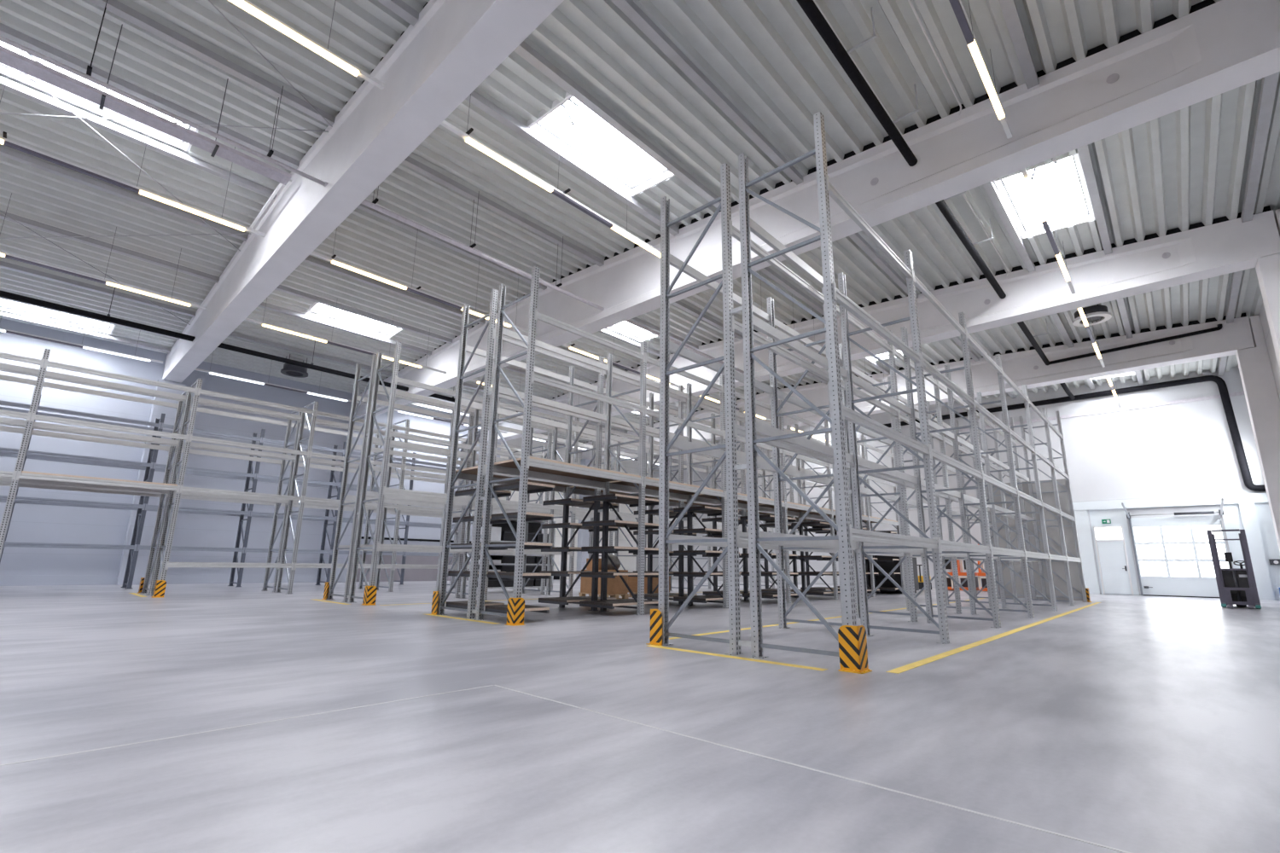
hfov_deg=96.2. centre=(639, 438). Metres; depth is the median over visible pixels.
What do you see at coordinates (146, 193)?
diffuser
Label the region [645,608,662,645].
protector
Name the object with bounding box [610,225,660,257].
diffuser
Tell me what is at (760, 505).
board
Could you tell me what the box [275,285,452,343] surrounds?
beam
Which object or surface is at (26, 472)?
board
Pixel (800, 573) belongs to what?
shelf board
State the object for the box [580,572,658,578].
shelf board
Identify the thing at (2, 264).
beam
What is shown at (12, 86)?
beam
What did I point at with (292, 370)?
ventilator
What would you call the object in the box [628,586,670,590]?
wooden board
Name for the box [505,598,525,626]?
protector
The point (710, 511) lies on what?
shelf board
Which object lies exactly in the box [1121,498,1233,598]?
door
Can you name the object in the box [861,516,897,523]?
board
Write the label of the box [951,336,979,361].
beam
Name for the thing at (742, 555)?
shelf board
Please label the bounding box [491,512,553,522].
shelf board
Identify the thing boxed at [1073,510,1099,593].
trim
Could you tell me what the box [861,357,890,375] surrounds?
ceiling
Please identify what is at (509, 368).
beam
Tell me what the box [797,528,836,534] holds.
shelf board
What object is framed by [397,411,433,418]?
diffuser
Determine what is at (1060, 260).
diffuser
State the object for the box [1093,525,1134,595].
door
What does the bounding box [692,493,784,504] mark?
board
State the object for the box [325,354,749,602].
rack
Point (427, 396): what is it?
ceiling
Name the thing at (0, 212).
rod
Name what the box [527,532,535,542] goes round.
storage bin
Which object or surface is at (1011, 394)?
ceiling
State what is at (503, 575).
shelf board
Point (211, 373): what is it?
diffuser
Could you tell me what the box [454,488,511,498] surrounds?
shelf board
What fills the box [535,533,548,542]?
storage bin
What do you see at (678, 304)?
ceiling
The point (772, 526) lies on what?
shelf board
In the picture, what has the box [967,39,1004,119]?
diffuser
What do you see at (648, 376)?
diffuser
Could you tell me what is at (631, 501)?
shelf board
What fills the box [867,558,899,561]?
shelf board
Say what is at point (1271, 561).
box
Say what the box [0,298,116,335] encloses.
window
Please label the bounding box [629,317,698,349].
ceiling
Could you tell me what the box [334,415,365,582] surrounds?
column
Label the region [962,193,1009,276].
conduit
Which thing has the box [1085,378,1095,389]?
ceiling
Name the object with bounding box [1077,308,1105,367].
strip light
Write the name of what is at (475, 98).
beam
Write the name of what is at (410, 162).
beam
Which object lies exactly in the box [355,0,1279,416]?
beam
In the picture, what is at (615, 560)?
goods
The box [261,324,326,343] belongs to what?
diffuser
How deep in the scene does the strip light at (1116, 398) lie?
21.43 m
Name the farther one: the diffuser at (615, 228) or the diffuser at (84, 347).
the diffuser at (84, 347)
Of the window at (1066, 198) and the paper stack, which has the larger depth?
the paper stack
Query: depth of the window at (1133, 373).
23.16 m
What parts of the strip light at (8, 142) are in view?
light rail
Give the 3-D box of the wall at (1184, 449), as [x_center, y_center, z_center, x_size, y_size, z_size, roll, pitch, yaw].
[11.740,2.963,30.890,30.350,9.995,0.200,-11,-17,42]
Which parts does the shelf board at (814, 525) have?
panel, panel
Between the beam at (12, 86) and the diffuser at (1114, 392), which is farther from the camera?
the diffuser at (1114, 392)
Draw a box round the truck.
[917,564,931,589]
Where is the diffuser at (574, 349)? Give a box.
[569,347,606,362]
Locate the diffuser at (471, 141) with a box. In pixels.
[465,136,552,192]
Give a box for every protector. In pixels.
[137,577,144,593]
[151,580,166,598]
[320,582,329,599]
[362,586,377,605]
[430,591,438,615]
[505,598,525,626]
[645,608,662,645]
[837,625,872,674]
[1085,588,1092,602]
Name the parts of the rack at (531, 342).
post, post, post, post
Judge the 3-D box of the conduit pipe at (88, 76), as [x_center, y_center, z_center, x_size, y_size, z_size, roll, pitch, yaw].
[-3.192,-4.752,13.476,0.220,1.463,20.459,-11,-17,42]
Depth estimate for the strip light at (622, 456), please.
36.40 m
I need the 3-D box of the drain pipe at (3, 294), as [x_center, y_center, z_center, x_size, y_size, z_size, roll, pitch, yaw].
[-9.938,-2.589,22.931,0.170,1.099,25.500,-11,-17,42]
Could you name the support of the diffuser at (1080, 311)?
attached to the strip light at (1080, 311)
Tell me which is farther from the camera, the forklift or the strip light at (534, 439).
the strip light at (534, 439)
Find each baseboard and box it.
[0,575,326,586]
[356,554,469,581]
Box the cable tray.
[0,23,291,230]
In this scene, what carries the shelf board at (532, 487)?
on the rack at (531, 342)
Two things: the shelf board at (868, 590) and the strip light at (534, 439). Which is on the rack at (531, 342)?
the shelf board at (868, 590)
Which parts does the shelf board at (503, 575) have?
panel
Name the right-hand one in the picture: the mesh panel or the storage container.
the mesh panel
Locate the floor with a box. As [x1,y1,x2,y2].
[0,579,1279,852]
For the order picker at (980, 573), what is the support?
on the floor
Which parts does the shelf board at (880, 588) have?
panel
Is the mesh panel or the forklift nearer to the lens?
the forklift
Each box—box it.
[480,526,501,541]
[1268,559,1279,565]
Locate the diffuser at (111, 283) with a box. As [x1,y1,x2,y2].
[105,281,190,306]
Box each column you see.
[116,378,186,585]
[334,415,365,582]
[483,441,500,513]
[576,459,591,579]
[1235,314,1279,552]
[1255,209,1279,370]
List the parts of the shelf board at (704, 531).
panel, panel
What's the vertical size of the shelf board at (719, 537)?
0.092 m
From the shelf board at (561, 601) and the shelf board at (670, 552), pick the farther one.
the shelf board at (670, 552)
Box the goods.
[607,554,620,570]
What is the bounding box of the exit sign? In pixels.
[1101,519,1111,523]
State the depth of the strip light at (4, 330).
18.31 m
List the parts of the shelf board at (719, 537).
panel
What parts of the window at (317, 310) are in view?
pane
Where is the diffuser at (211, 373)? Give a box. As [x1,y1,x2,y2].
[209,372,264,384]
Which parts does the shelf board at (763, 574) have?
panel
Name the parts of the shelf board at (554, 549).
panel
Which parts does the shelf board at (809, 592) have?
panel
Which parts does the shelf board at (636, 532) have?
panel, panel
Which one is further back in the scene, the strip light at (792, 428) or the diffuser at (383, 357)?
the strip light at (792, 428)
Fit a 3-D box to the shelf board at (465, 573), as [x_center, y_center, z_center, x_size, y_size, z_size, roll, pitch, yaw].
[-2.939,2.437,10.361,0.904,0.092,0.620,-11,-17,42]
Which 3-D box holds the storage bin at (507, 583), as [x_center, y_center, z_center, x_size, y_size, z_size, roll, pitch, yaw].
[-4.346,4.616,18.393,0.580,0.240,0.600,-11,-17,42]
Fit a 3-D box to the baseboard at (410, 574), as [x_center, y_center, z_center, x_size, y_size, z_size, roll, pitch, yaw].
[-10.746,6.273,27.895,0.080,1.250,6.027,-11,-17,42]
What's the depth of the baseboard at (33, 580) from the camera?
19.85 m
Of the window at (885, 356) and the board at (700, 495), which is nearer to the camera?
the board at (700, 495)
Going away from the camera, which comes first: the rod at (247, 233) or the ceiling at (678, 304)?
the rod at (247, 233)
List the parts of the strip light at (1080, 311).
light rail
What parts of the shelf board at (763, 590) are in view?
panel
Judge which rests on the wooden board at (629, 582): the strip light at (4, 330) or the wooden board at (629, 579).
the wooden board at (629, 579)
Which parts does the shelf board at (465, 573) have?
panel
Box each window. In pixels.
[0,40,198,152]
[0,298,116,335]
[304,302,402,338]
[526,92,674,197]
[606,321,657,342]
[868,349,902,360]
[992,151,1095,239]
[1091,371,1135,379]
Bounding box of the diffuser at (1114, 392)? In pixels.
[1111,389,1118,402]
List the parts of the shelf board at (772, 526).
panel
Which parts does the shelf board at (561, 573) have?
panel, panel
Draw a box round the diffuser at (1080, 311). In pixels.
[1077,308,1088,326]
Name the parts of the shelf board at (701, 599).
panel, panel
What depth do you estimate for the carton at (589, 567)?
15.84 m
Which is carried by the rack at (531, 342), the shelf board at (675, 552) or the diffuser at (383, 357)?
the shelf board at (675, 552)
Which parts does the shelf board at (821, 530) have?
panel, panel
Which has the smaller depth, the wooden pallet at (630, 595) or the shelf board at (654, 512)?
the shelf board at (654, 512)
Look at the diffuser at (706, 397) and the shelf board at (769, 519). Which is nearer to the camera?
the shelf board at (769, 519)
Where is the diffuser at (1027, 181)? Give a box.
[1024,176,1046,221]
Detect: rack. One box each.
[0,349,545,595]
[0,368,519,595]
[0,395,465,589]
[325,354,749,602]
[346,341,774,603]
[436,288,869,619]
[471,266,905,620]
[658,162,1036,655]
[730,110,1087,658]
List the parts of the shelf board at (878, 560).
panel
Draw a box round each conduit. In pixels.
[907,0,961,115]
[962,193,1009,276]
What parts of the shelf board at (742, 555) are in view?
panel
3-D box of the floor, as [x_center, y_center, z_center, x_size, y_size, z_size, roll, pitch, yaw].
[-2.507,4.285,14.954,29.950,0.203,41.500,-11,-17,42]
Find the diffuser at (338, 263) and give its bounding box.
[331,260,407,290]
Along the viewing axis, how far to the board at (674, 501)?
15.84 m
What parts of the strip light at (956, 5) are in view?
light rail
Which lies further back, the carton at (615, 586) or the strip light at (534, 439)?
the strip light at (534, 439)
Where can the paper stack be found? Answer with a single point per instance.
(493, 561)
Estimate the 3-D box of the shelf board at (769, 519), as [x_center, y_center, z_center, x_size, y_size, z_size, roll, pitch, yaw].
[3.477,2.180,15.555,0.904,0.092,1.360,-11,-17,42]
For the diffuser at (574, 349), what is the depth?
18.37 m
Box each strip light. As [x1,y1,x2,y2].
[0,48,265,237]
[0,192,206,309]
[0,299,162,363]
[194,354,366,405]
[228,0,384,89]
[244,298,446,373]
[310,227,537,336]
[394,407,506,433]
[440,93,660,257]
[470,368,580,400]
[532,437,604,453]
[562,329,685,389]
[620,455,659,465]
[699,394,779,423]
[791,425,831,442]
[948,0,1012,139]
[1020,168,1075,294]
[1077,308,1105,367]
[1105,375,1121,407]
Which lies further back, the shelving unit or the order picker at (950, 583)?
the order picker at (950, 583)
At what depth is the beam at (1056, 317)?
18.53 m
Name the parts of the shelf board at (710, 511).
panel, panel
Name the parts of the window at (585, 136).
pane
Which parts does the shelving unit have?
post, panel, shelf, shelf, shelf, shelf, shelf, post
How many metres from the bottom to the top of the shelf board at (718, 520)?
0.092 m
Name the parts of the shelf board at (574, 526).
panel, panel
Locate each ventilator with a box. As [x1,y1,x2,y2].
[280,354,308,378]
[1072,304,1111,326]
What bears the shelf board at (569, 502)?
on the rack at (480, 478)
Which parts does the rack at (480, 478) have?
post, post, post, post, post, post, post, post, post, post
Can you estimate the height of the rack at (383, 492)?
5.970 m
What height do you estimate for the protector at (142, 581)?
0.400 m
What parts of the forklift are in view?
mast rail, backrest, mast rail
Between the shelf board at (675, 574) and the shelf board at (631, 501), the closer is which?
the shelf board at (631, 501)
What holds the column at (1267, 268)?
on the floor
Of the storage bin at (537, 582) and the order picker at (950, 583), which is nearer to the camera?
the storage bin at (537, 582)
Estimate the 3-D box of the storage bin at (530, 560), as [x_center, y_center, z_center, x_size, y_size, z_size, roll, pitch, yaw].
[-3.887,4.013,19.021,0.580,0.240,0.600,-11,-17,42]
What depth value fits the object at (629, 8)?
9.38 m
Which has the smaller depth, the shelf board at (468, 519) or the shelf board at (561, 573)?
the shelf board at (468, 519)
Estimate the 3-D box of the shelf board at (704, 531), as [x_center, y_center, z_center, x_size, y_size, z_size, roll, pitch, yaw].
[1.566,2.194,13.451,0.904,0.092,1.360,-11,-17,42]
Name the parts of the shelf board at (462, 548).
panel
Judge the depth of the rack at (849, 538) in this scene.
7.90 m
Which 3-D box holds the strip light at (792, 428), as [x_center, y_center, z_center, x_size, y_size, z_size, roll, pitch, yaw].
[9.079,-0.959,29.846,0.210,1.806,5.725,-11,-17,42]
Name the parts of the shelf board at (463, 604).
panel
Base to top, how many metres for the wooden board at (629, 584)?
0.075 m
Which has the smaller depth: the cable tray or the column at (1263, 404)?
the cable tray
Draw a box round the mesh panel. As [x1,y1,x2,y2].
[986,478,1083,601]
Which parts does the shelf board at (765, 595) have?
panel, panel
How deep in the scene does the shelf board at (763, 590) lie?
17.61 m
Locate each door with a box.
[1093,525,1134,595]
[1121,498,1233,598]
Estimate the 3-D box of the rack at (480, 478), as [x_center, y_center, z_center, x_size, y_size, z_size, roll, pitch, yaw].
[2.553,1.558,16.579,1.104,5.960,16.970,-11,-17,42]
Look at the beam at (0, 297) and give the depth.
18.58 m
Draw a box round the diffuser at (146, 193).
[139,190,244,232]
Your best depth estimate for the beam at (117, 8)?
9.51 m
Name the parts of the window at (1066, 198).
pane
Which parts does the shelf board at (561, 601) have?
panel, panel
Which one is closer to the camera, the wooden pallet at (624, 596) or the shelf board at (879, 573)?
the wooden pallet at (624, 596)
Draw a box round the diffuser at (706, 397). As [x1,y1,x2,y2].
[699,395,720,403]
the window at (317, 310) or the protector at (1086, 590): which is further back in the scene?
the window at (317, 310)
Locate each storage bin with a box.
[477,579,499,587]
[492,565,514,572]
[493,555,515,564]
[499,578,513,587]
[500,531,516,541]
[508,578,534,587]
[525,556,535,564]
[525,565,535,572]
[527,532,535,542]
[529,578,546,587]
[534,556,547,564]
[534,565,546,572]
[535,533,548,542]
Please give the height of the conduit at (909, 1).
0.103 m
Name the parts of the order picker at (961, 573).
mast post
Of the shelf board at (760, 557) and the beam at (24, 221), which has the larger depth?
the shelf board at (760, 557)
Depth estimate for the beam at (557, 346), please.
23.15 m
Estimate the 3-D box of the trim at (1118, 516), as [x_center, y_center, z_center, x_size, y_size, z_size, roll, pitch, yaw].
[19.173,4.564,23.275,1.160,3.400,0.030,-11,-17,42]
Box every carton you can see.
[580,570,628,594]
[586,558,601,570]
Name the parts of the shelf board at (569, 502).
panel, panel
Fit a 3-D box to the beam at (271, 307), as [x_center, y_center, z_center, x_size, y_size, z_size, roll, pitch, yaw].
[-10.323,-3.848,20.003,0.150,0.130,6.807,-11,-17,42]
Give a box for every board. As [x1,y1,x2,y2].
[21,471,177,486]
[445,600,504,609]
[448,570,506,576]
[450,543,507,550]
[452,515,507,524]
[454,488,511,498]
[455,465,572,487]
[484,605,549,614]
[487,572,551,579]
[488,542,552,549]
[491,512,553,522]
[493,482,554,494]
[494,456,640,482]
[538,596,616,605]
[539,570,616,576]
[541,523,617,532]
[541,546,617,553]
[542,498,618,510]
[570,486,657,498]
[579,599,658,609]
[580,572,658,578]
[581,520,658,530]
[581,546,658,553]
[582,494,658,507]
[609,477,722,494]
[628,576,670,579]
[628,578,670,581]
[628,581,670,584]
[628,583,670,587]
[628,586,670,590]
[628,589,669,593]
[632,593,697,599]
[633,529,696,535]
[633,551,696,556]
[633,571,697,575]
[634,509,696,518]
[652,498,711,506]
[673,506,738,516]
[673,528,721,535]
[673,550,739,556]
[673,572,740,577]
[673,594,740,603]
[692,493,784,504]
[702,517,747,524]
[702,553,749,558]
[702,590,750,595]
[703,535,721,538]
[716,506,769,514]
[740,515,796,523]
[741,553,797,558]
[741,572,798,576]
[742,592,798,599]
[758,501,830,512]
[759,523,799,529]
[760,557,800,559]
[761,588,802,593]
[791,522,830,528]
[793,555,837,559]
[794,590,840,595]
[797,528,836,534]
[797,572,838,575]
[799,558,830,560]
[800,587,839,590]
[802,510,867,517]
[837,588,879,592]
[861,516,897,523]
[866,572,878,575]
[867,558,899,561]
[870,587,899,591]
[878,572,900,575]
[879,531,896,534]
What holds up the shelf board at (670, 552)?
on the rack at (480, 478)
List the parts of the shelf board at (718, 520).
panel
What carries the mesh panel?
attached to the rack at (849, 538)
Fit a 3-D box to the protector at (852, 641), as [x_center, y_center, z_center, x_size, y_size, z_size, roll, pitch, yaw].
[1.955,1.911,5.253,0.220,0.400,0.220,-11,-17,42]
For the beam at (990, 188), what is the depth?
12.94 m
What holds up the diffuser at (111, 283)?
attached to the strip light at (2, 253)
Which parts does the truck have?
motor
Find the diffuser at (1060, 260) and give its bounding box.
[1055,254,1070,281]
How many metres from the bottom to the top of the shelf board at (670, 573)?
0.092 m
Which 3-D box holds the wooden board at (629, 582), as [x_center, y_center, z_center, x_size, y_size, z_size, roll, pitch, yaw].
[0.148,4.201,16.786,0.840,0.075,1.240,12,-17,-42]
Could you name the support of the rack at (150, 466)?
on the floor
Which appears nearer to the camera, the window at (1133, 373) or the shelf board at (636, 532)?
the shelf board at (636, 532)
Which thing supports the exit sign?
attached to the wall at (1184, 449)
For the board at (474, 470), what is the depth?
11.34 m
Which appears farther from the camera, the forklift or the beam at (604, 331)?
the beam at (604, 331)
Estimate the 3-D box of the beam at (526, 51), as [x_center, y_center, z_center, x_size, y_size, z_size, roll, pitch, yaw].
[-0.195,-5.741,10.793,0.150,0.130,6.807,-11,-17,42]
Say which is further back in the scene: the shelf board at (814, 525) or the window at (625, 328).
the window at (625, 328)
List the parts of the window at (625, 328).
pane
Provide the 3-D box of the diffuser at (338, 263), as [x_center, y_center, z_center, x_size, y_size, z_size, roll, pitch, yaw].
[-6.352,-3.844,13.552,0.084,0.046,1.720,-11,-17,42]
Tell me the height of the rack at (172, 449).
5.513 m
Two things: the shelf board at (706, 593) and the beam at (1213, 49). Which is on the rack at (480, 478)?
the shelf board at (706, 593)
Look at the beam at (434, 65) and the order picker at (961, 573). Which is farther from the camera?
the order picker at (961, 573)
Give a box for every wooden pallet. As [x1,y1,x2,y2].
[578,593,628,599]
[621,592,655,597]
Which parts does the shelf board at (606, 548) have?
panel, panel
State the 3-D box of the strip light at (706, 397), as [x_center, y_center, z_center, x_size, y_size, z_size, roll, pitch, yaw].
[4.452,-2.088,24.990,0.210,1.806,6.175,-11,-17,42]
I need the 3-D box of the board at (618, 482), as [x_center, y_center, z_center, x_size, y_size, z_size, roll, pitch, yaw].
[0.626,1.059,12.649,1.037,0.038,2.685,-11,-17,42]
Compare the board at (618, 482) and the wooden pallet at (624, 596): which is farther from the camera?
the wooden pallet at (624, 596)
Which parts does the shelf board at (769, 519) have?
panel, panel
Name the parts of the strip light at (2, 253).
light rail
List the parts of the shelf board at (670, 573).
panel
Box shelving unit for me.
[467,518,556,593]
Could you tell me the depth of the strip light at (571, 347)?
19.34 m
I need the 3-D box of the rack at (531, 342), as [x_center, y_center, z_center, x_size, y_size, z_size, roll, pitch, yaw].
[3.425,1.396,15.786,1.276,5.960,16.970,-11,-17,42]
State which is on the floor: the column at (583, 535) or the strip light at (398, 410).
the column at (583, 535)
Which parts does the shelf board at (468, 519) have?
panel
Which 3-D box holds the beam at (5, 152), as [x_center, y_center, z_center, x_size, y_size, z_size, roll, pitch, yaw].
[-12.382,-5.737,12.561,0.150,0.130,6.807,-11,-17,42]
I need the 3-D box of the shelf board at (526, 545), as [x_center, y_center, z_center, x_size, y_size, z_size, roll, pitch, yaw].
[-1.998,1.794,9.614,0.904,0.092,0.620,-11,-17,42]
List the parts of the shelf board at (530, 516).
panel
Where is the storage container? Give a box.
[867,555,919,593]
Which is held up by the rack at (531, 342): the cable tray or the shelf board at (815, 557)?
the shelf board at (815, 557)
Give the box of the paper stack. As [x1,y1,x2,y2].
[478,559,500,563]
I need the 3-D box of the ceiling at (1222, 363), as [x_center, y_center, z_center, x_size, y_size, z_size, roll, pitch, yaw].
[20.208,-2.973,19.878,0.150,0.130,6.294,-11,-17,42]
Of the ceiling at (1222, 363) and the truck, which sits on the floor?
the truck
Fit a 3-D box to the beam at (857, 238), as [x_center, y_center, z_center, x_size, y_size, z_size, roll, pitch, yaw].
[5.888,-4.718,14.602,0.150,0.130,6.807,-11,-17,42]
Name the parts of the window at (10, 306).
pane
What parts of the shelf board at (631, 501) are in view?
panel, panel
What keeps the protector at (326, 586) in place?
on the floor
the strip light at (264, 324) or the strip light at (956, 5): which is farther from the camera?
the strip light at (264, 324)
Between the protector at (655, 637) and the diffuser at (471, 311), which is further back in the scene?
the diffuser at (471, 311)
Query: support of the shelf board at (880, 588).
on the rack at (531, 342)
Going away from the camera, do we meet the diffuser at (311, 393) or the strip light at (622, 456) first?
the diffuser at (311, 393)
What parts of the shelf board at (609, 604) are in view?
panel, panel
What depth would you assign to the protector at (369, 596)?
12.24 m
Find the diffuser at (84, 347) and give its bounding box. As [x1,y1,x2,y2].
[83,346,150,361]
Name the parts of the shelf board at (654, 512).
panel, panel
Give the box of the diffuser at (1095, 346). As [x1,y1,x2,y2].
[1092,343,1101,359]
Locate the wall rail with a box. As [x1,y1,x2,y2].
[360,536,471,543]
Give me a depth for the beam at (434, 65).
9.72 m
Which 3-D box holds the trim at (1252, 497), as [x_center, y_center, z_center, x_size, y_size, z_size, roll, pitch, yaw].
[20.373,2.506,22.547,6.050,0.340,0.120,-11,-17,42]
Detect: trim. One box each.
[936,391,1245,433]
[1072,493,1268,510]
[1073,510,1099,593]
[1088,508,1139,595]
[1220,503,1245,569]
[1238,502,1274,600]
[1253,502,1279,600]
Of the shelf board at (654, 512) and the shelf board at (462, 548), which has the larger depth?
the shelf board at (654, 512)
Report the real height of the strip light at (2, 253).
1.535 m
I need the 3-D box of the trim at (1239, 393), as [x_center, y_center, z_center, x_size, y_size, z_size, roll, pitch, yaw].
[18.653,-0.978,25.045,10.950,0.130,0.050,-11,-17,42]
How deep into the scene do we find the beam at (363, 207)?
15.21 m
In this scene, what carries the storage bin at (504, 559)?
on the shelving unit
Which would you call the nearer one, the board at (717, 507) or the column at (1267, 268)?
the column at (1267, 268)
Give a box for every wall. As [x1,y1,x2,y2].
[0,318,648,579]
[652,366,1266,595]
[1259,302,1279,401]
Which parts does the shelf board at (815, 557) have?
panel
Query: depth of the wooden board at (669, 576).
16.52 m
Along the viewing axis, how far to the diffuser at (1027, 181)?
10.38 m
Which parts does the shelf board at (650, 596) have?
panel, panel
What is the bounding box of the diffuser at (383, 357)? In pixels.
[382,355,421,368]
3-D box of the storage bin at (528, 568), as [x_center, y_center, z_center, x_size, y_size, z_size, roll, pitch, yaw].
[-3.891,4.306,18.957,0.580,0.240,0.600,-11,-17,42]
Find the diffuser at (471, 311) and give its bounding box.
[460,308,511,327]
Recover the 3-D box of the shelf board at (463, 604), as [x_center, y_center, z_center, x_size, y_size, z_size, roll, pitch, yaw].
[-2.946,2.965,10.245,0.904,0.092,0.620,-11,-17,42]
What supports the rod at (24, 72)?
attached to the beam at (434, 65)
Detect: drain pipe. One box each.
[0,286,454,402]
[796,0,1222,365]
[882,375,1266,491]
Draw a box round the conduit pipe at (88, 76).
[0,0,744,373]
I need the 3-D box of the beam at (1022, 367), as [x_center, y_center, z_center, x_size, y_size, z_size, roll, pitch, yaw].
[7.389,-1.615,27.215,29.720,2.007,0.540,-11,-17,42]
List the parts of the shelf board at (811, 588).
panel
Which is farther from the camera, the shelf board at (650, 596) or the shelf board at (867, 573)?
the shelf board at (867, 573)
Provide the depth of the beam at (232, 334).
21.71 m
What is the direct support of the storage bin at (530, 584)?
on the shelving unit
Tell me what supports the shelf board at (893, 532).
on the rack at (531, 342)
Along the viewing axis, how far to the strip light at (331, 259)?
14.12 m
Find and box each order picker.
[944,558,954,590]
[956,559,982,590]
[977,544,987,591]
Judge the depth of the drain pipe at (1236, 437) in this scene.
22.32 m
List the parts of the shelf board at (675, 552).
panel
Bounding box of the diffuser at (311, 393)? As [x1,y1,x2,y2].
[307,392,347,401]
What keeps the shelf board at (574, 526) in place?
on the rack at (480, 478)
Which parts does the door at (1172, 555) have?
pane, pane, pane, pane, pane, pane, pane, pane, pane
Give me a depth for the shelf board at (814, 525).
17.16 m
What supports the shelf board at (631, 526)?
on the rack at (531, 342)
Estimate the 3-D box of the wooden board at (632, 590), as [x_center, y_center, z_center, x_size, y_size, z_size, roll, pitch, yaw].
[0.137,4.425,16.745,0.840,0.075,1.240,12,-17,-42]
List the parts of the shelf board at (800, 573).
panel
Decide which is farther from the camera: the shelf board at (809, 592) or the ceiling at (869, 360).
the ceiling at (869, 360)
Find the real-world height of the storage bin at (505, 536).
0.300 m
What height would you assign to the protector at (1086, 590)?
0.400 m
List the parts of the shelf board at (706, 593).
panel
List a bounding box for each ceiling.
[0,0,1279,456]
[427,395,454,403]
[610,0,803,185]
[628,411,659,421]
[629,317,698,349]
[671,300,743,339]
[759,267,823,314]
[802,371,827,384]
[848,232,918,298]
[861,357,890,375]
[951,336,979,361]
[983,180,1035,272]
[1006,391,1016,398]
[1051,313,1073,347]
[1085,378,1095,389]
[1217,355,1227,376]
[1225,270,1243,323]
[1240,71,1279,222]
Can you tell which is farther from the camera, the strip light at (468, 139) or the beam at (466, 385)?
the beam at (466, 385)
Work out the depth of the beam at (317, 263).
17.41 m
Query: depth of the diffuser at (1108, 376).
20.25 m
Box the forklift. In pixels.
[1206,529,1261,609]
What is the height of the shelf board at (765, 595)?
0.092 m
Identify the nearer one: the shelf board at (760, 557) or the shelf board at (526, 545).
the shelf board at (526, 545)
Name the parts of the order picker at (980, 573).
frame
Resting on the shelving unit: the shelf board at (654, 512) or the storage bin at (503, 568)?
the storage bin at (503, 568)
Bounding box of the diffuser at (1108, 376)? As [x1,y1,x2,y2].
[1105,375,1112,386]
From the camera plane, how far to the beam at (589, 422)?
33.49 m
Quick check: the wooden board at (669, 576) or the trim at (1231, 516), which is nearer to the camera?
the wooden board at (669, 576)
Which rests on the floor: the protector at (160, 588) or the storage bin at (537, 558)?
the protector at (160, 588)
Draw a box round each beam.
[0,23,299,169]
[0,75,276,199]
[0,145,248,241]
[0,210,219,282]
[0,261,195,317]
[0,296,179,339]
[88,0,335,126]
[162,0,564,383]
[228,331,392,376]
[258,302,431,355]
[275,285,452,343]
[302,256,485,324]
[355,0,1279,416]
[356,203,546,290]
[377,0,419,26]
[401,156,604,266]
[463,382,483,391]
[465,90,679,235]
[487,205,1279,442]
[503,365,581,388]
[513,40,721,210]
[557,346,627,372]
[581,312,1254,459]
[584,421,627,433]
[598,328,659,356]
[998,0,1039,89]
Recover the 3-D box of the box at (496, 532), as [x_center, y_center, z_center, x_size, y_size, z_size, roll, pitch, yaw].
[-4.731,3.014,18.208,0.440,0.420,0.480,-11,-17,42]
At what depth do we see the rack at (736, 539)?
8.40 m
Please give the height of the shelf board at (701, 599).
0.092 m
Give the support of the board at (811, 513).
on the rack at (531, 342)
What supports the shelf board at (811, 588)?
on the rack at (480, 478)
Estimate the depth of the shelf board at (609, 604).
10.81 m
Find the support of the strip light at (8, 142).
hanging from the ceiling at (1184, 167)
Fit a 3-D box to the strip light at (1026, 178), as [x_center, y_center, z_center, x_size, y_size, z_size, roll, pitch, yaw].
[8.466,-4.555,11.897,0.084,1.119,6.175,-11,-17,42]
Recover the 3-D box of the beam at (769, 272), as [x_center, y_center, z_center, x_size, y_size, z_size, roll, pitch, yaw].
[3.992,-4.509,16.360,0.150,0.130,6.807,-11,-17,42]
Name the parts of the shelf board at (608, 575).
panel, panel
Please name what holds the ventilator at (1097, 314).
hanging from the ceiling at (1184, 167)
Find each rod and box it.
[0,112,328,132]
[0,211,190,325]
[0,232,250,238]
[23,72,240,251]
[207,0,332,127]
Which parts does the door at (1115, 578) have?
transom pane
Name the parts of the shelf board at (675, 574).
panel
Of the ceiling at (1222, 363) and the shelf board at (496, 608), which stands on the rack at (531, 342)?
the shelf board at (496, 608)
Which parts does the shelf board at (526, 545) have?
panel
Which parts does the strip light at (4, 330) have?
light rail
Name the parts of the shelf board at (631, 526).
panel, panel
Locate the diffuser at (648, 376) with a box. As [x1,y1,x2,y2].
[646,375,669,384]
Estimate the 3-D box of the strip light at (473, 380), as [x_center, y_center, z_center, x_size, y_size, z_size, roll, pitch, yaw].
[-4.254,-2.391,23.513,0.084,1.535,6.175,-11,-17,42]
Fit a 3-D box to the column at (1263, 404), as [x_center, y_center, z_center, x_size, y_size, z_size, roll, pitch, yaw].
[18.172,0.511,16.447,0.600,8.364,0.560,-11,-17,42]

